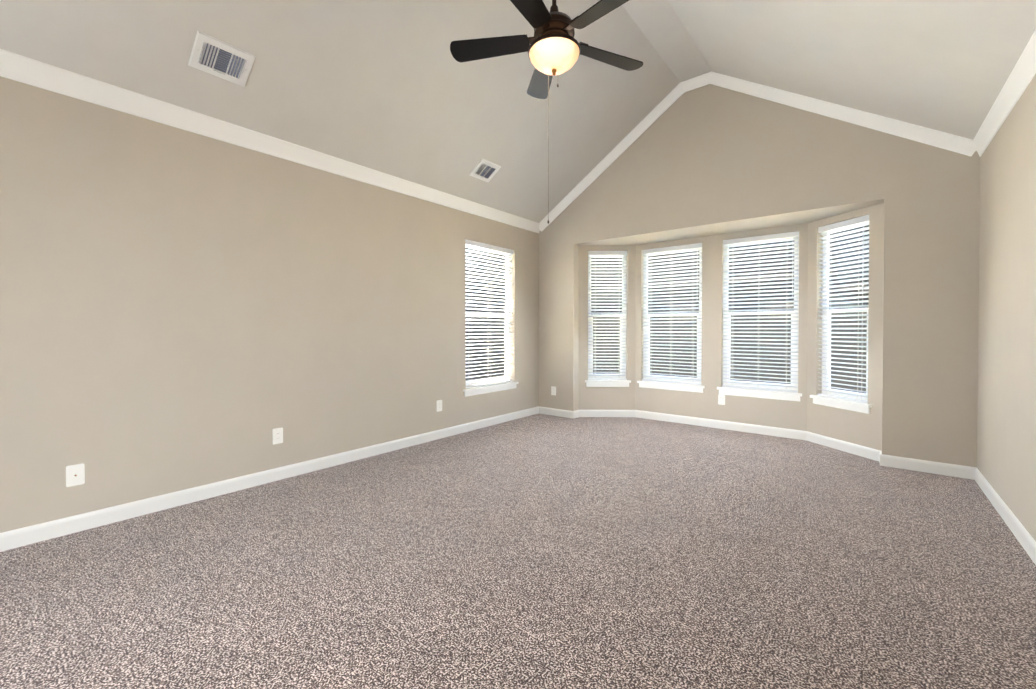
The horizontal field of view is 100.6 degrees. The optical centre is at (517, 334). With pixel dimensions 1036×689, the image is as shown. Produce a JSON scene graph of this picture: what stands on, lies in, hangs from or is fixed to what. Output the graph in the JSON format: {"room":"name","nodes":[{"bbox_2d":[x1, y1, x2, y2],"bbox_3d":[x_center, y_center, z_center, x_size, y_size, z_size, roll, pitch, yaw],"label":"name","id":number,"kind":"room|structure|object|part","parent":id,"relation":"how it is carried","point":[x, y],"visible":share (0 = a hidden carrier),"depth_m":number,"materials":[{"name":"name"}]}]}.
{"room":"empty bedroom","nodes":[
{"label":"empty bedroom","id":0,"kind":"room"},
{"bbox_2d":[0,76,538,532],"bbox_3d":[-2.215,-0.132,3.369,0.140,2.880,8.120,1,1,39],"label":"wall","id":1,"kind":"structure","parent":0,"point":[181,309],"depth_m":3.14,"materials":[{"name":"paint"}]},
{"bbox_2d":[66,463,84,486],"bbox_3d":[-2.715,0.866,2.640,0.016,0.128,0.080,1,1,39],"label":"cable wall plate","id":2,"kind":"object","parent":1,"relation":"attached to","point":[75,475],"visible":1,"depth_m":2.64,"materials":[{"name":"white plastic"}]},
{"bbox_2d":[0,49,539,232],"bbox_3d":[-2.140,-1.518,3.292,0.054,0.133,7.840,1,1,39],"label":"crown molding","id":3,"kind":"structure","parent":1,"relation":"attached to","point":[26,70],"depth_m":3.16,"materials":[{"name":"white wood"}]},
{"bbox_2d":[272,428,282,444],"bbox_3d":[-1.982,0.841,3.552,0.007,0.128,0.080,1,1,39],"label":"electrical outlet","id":4,"kind":"object","parent":1,"relation":"attached to","point":[277,434],"visible":1,"depth_m":3.55,"materials":[{"name":"white plastic"}]},
{"bbox_2d":[437,400,441,411],"bbox_3d":[-0.893,0.815,4.896,0.007,0.128,0.080,1,1,39],"label":"electrical outlet","id":5,"kind":"object","parent":1,"relation":"attached to","point":[439,405],"visible":1,"depth_m":4.89,"materials":[{"name":"white plastic"}]},
{"bbox_2d":[463,239,518,396],"bbox_3d":[-0.379,-0.203,5.604,0.176,1.910,1.015,1,1,39],"label":"window","id":6,"kind":"structure","parent":1,"relation":"in","point":[488,307],"depth_m":5.61,"materials":[{"name":"white plastic"}]},
{"bbox_2d":[0,406,1035,564],"bbox_3d":[-0.216,1.171,2.175,4.490,0.102,8.477,1,1,39],"label":"baseboard","id":7,"kind":"structure","parent":1,"relation":"attached to","point":[20,537],"depth_m":3.65,"materials":[{"name":"white wood"}]},
{"bbox_2d":[0,0,679,222],"bbox_3d":[-1.409,-2.252,2.692,2.215,1.596,8.120,1,1,39],"label":"ceiling","id":8,"kind":"structure","parent":0,"point":[395,88],"depth_m":3.46,"materials":[{"name":"paint"}]},
{"bbox_2d":[188,30,255,86],"bbox_3d":[-1.967,-1.820,2.865,0.209,0.141,0.327,1,1,39],"label":"ceiling vent","id":9,"kind":"object","parent":8,"relation":"in","point":[219,58],"visible":1,"depth_m":2.85,"materials":[{"name":"white metal"}]},
{"bbox_2d":[469,158,500,181],"bbox_3d":[-0.370,-1.839,4.847,0.209,0.141,0.312,1,1,39],"label":"ceiling vent","id":10,"kind":"object","parent":8,"relation":"in","point":[485,170],"visible":1,"depth_m":4.83,"materials":[{"name":"white metal"}]},
{"bbox_2d":[0,413,1035,688],"bbox_3d":[-0.216,1.282,2.176,4.770,0.120,8.757,1,1,39],"label":"floor","id":11,"kind":"structure","parent":0,"point":[542,551],"depth_m":2.16,"materials":[{"name":"carpet"}]},
{"bbox_2d":[579,245,635,409],"bbox_3d":[1.253,-0.115,6.168,1.024,2.780,0.140,0,1,1],"label":"wall","id":12,"kind":"structure","parent":0,"point":[606,398],"depth_m":6.10,"materials":[{"name":"paint"}]},
{"bbox_2d":[585,251,630,386],"bbox_3d":[1.273,-0.220,6.146,0.640,1.930,0.176,0,1,1],"label":"bay window","id":13,"kind":"structure","parent":12,"relation":"in","point":[607,309],"depth_m":6.16,"materials":[{"name":"white plastic"}]},
{"bbox_2d":[622,0,710,81],"bbox_3d":[-0.416,-2.960,1.879,0.340,0.160,8.120,1,1,39],"label":"ceiling","id":14,"kind":"structure","parent":0,"point":[659,23],"depth_m":4.20,"materials":[{"name":"paint"}]},
{"bbox_2d":[450,0,642,223],"bbox_3d":[0.235,-1.810,2.649,1.280,2.158,1.287,1,1,39],"label":"fan","id":15,"kind":"object","parent":14,"relation":"hanging from","point":[555,47],"visible":1,"depth_m":2.66,"materials":[{"name":"black wood"}]},
{"bbox_3d":[0.226,-1.706,2.687,0.316,0.112,0.316,1,1,39],"label":"lamp shade","id":16,"kind":"part","parent":15,"relation":"part of","materials":[{"name":"white glass"}]},
{"bbox_2d":[635,223,807,430],"bbox_3d":[2.496,-0.107,5.509,2.226,2.780,0.140,1,1,39],"label":"wall","id":17,"kind":"structure","parent":0,"point":[786,414],"depth_m":5.42,"materials":[{"name":"paint"}]},
{"bbox_2d":[637,243,704,392],"bbox_3d":[2.076,-0.216,5.822,0.892,1.930,0.176,1,1,39],"label":"bay window","id":18,"kind":"structure","parent":17,"relation":"in","point":[672,324],"depth_m":5.82,"materials":[{"name":"white plastic"}]},
{"bbox_2d":[718,394,724,404],"bbox_3d":[2.546,0.819,5.383,0.080,0.128,0.007,1,1,39],"label":"electrical outlet","id":19,"kind":"object","parent":17,"relation":"attached to","point":[721,399],"visible":1,"depth_m":5.38,"materials":[{"name":"white plastic"}]},
{"bbox_2d":[717,231,801,400],"bbox_3d":[2.890,-0.208,5.162,0.892,1.930,0.176,1,1,39],"label":"bay window","id":20,"kind":"structure","parent":17,"relation":"in","point":[760,324],"depth_m":5.16,"materials":[{"name":"white plastic"}]},
{"bbox_2d":[579,202,883,245],"bbox_3d":[2.310,-1.345,5.264,3.390,0.200,0.551,1,1,39],"label":"ceiling","id":21,"kind":"structure","parent":0,"point":[758,224],"depth_m":5.01,"materials":[{"name":"paint"}]},
{"bbox_2d":[539,84,980,466],"bbox_3d":[2.095,-0.764,5.006,4.490,4.305,0.140,1,1,39],"label":"wall","id":22,"kind":"structure","parent":0,"point":[709,155],"depth_m":4.18,"materials":[{"name":"paint"}]},
{"bbox_2d":[551,386,555,395],"bbox_3d":[0.514,0.820,6.210,0.080,0.128,0.007,1,1,39],"label":"electrical outlet","id":23,"kind":"object","parent":22,"relation":"attached to","point":[553,390],"visible":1,"depth_m":6.21,"materials":[{"name":"white plastic"}]},
{"bbox_2d":[540,71,967,231],"bbox_3d":[2.024,-2.201,4.917,4.350,1.429,0.061,1,1,39],"label":"crown molding","id":24,"kind":"structure","parent":22,"relation":"attached to","point":[932,137],"depth_m":4.41,"materials":[{"name":"white wood"}]},
{"bbox_2d":[807,203,883,450],"bbox_3d":[3.399,-0.095,4.431,0.140,2.780,1.024,0,1,-13],"label":"wall","id":25,"kind":"structure","parent":0,"point":[859,428],"depth_m":4.31,"materials":[{"name":"paint"}]},
{"bbox_2d":[810,215,871,413],"bbox_3d":[3.375,-0.200,4.444,0.176,1.930,0.640,0,1,-13],"label":"bay window","id":26,"kind":"structure","parent":25,"relation":"in","point":[845,302],"depth_m":4.46,"materials":[{"name":"white plastic"}]},
{"bbox_2d":[669,0,1035,139],"bbox_3d":[0.577,-2.233,1.084,2.215,1.596,8.120,1,1,39],"label":"ceiling","id":27,"kind":"structure","parent":0,"point":[947,66],"depth_m":3.14,"materials":[{"name":"paint"}]},
{"bbox_2d":[977,74,1035,540],"bbox_3d":[1.383,-0.098,0.456,0.140,2.880,8.120,1,1,39],"label":"wall","id":28,"kind":"structure","parent":0,"point":[1006,437],"depth_m":2.77,"materials":[{"name":"paint"}]},
{"bbox_2d":[968,29,1035,156],"bbox_3d":[1.308,-1.486,0.501,0.054,0.133,7.840,1,1,39],"label":"crown molding","id":29,"kind":"structure","parent":28,"relation":"attached to","point":[1024,70],"depth_m":2.74,"materials":[{"name":"white wood"}]}
]}

